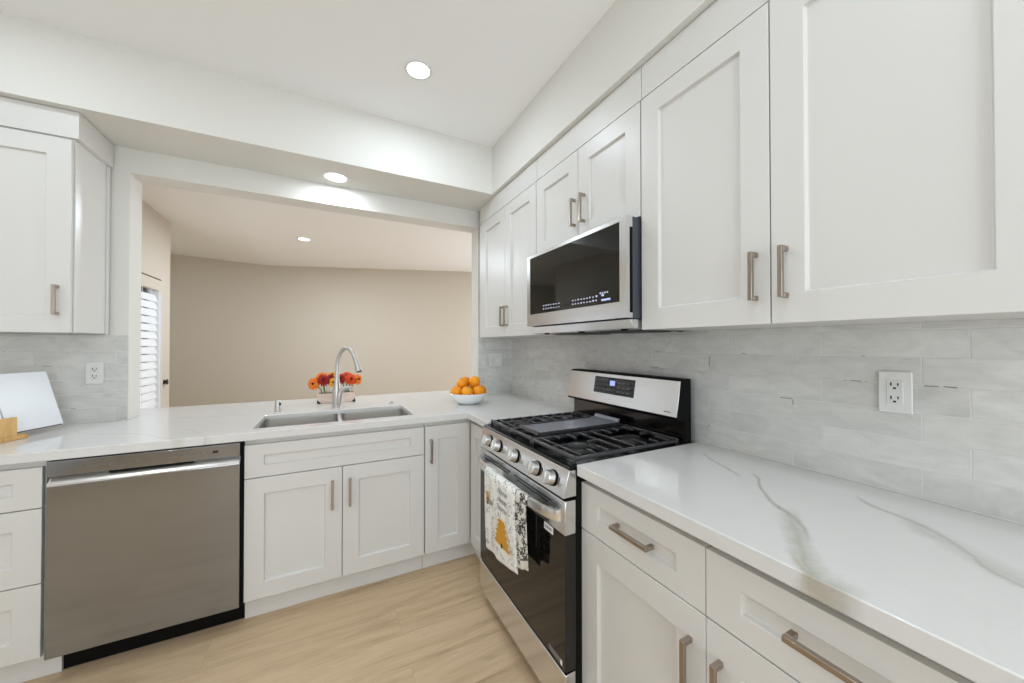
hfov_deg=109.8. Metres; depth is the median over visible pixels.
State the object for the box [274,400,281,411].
air gap cap
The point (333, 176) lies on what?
recessed light
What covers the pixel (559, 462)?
cooktop
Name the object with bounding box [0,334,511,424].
backsplash
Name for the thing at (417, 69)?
recessed light
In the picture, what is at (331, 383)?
flower
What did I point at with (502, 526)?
print
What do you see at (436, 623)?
floor
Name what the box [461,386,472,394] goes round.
orange
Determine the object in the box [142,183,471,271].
ceiling
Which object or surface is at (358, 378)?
flower
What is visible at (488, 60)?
ceiling
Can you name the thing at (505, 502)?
dish towel
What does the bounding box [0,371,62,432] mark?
open cookbook
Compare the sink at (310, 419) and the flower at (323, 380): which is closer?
the sink at (310, 419)
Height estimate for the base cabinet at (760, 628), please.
0.871 m
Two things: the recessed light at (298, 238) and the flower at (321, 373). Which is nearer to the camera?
the flower at (321, 373)
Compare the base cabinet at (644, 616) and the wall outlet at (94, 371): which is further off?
the wall outlet at (94, 371)
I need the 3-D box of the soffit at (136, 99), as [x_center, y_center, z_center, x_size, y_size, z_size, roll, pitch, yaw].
[-1.623,-1.240,2.048,3.850,0.341,0.363,0,-1,-27]
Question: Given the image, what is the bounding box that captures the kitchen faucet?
[332,346,361,407]
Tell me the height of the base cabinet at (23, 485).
0.871 m
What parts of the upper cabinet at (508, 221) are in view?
door, bar handle, bar handle, door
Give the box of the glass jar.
[321,387,329,393]
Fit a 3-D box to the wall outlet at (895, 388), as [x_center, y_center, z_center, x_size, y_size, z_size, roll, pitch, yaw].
[1.065,0.141,1.001,0.008,0.116,0.068,0,-1,-27]
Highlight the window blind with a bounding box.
[140,274,161,408]
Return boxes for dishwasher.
[44,441,244,668]
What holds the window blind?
attached to the wall at (156, 230)
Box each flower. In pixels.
[307,377,321,390]
[315,372,327,387]
[317,374,329,389]
[329,378,333,386]
[339,374,345,386]
[344,373,355,385]
[352,373,361,385]
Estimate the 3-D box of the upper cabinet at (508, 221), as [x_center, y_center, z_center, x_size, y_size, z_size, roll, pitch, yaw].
[0.068,-0.548,2.550,0.358,1.028,0.873,0,-1,-27]
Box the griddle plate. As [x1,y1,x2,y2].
[519,413,619,435]
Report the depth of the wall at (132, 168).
2.14 m
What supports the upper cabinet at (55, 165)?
attached to the wall at (132, 168)
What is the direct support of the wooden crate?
on the countertop at (183, 426)
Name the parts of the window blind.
lift cord, rail, rail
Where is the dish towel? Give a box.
[484,466,530,573]
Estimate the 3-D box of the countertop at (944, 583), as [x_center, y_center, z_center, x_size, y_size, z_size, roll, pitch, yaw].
[0.725,0.440,0.965,0.641,0.038,0.948,0,-1,-27]
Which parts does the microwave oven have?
door glass, door frame, casing, underside panel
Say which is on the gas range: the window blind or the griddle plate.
the griddle plate
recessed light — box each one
[297,237,310,240]
[322,171,348,182]
[404,59,431,79]
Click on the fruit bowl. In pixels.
(460, 399)
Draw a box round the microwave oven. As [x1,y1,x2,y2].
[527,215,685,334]
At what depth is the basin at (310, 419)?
2.19 m
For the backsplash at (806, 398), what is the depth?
1.09 m
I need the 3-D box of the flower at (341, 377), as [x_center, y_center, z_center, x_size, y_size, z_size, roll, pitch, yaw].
[-1.239,0.327,2.613,0.082,0.181,0.053,0,-1,-27]
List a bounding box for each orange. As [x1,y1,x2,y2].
[451,386,461,394]
[457,378,467,388]
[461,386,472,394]
[469,376,479,386]
[473,386,483,394]
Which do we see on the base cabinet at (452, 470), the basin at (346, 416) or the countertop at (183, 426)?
the countertop at (183, 426)
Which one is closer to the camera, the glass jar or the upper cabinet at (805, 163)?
the upper cabinet at (805, 163)
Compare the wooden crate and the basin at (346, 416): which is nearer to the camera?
the basin at (346, 416)
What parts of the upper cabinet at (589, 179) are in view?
door, bar handle, bar handle, door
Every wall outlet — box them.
[86,362,103,383]
[878,371,912,414]
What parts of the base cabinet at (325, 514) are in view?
door, bar handle, false drawer, bar handle, door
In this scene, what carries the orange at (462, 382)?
on the orange
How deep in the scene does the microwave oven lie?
1.57 m
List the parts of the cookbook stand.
rail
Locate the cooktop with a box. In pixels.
[484,415,679,470]
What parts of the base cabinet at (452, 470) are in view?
bar handle, door, door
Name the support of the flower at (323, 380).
in the wooden crate
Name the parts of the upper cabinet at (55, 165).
door, bar handle, scribe moulding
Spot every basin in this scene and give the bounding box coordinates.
[258,414,337,427]
[341,408,408,420]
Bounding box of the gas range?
[478,369,690,682]
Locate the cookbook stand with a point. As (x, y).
(8, 426)
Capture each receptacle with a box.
[90,367,98,378]
[886,380,902,404]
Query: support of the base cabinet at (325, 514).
on the floor
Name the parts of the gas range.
knob, knob, knob, oven handle, storage drawer, control panel, oven door, knob, knob, knob, knob, burner, display panel, burner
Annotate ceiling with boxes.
[0,0,614,146]
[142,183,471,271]
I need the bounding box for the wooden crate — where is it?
[317,391,354,403]
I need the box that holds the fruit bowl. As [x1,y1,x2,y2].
[449,391,487,404]
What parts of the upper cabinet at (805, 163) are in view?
door, bar handle, bar handle, door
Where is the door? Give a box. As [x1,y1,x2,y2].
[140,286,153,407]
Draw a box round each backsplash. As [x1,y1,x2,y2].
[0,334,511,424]
[512,318,1023,525]
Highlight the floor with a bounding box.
[22,554,540,682]
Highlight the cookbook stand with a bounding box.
[0,417,27,442]
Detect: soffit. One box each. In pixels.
[0,12,494,211]
[492,0,716,194]
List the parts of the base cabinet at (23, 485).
drawer, drawer, drawer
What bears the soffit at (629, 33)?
attached to the ceiling at (488, 60)
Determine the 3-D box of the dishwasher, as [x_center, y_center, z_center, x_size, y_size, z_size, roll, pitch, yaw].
[-1.669,0.907,1.800,0.620,0.871,0.602,0,-1,-27]
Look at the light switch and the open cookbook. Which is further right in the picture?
the light switch
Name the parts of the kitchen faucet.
lever handle, gooseneck spout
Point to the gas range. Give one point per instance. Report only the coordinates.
(540, 607)
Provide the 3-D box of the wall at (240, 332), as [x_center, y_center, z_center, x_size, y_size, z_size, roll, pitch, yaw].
[-2.882,-0.091,5.978,7.701,2.950,0.100,0,-1,-9]
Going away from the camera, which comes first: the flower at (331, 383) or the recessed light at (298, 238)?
the flower at (331, 383)
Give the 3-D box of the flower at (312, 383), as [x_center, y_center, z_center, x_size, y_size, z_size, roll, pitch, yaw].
[-1.373,0.335,2.537,0.116,0.165,0.055,0,-1,-32]
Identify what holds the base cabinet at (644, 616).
on the floor
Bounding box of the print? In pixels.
[495,519,509,554]
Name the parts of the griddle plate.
plate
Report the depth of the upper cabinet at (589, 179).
1.65 m
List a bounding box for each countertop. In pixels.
[0,390,573,465]
[577,442,1023,682]
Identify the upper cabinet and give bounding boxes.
[0,96,113,333]
[480,159,572,337]
[536,67,641,252]
[641,0,1023,330]
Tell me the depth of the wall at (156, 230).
3.76 m
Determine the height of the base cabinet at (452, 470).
0.871 m
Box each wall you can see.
[0,146,479,419]
[141,200,170,407]
[169,254,471,406]
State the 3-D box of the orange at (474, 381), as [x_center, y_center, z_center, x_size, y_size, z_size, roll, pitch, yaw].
[-0.267,0.286,2.567,0.082,0.080,0.080,0,-1,-40]
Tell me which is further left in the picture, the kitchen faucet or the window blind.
the window blind
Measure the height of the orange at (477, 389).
0.081 m
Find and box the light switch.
[489,353,501,366]
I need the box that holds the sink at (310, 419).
[258,408,408,427]
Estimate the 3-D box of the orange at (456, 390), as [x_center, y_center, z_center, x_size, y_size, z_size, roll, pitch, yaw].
[-0.385,0.348,2.494,0.080,0.082,0.081,0,-1,-3]
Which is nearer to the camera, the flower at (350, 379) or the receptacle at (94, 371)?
the receptacle at (94, 371)
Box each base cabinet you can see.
[0,461,63,682]
[244,423,423,618]
[422,419,482,567]
[582,481,711,682]
[706,546,974,682]
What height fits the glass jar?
0.100 m

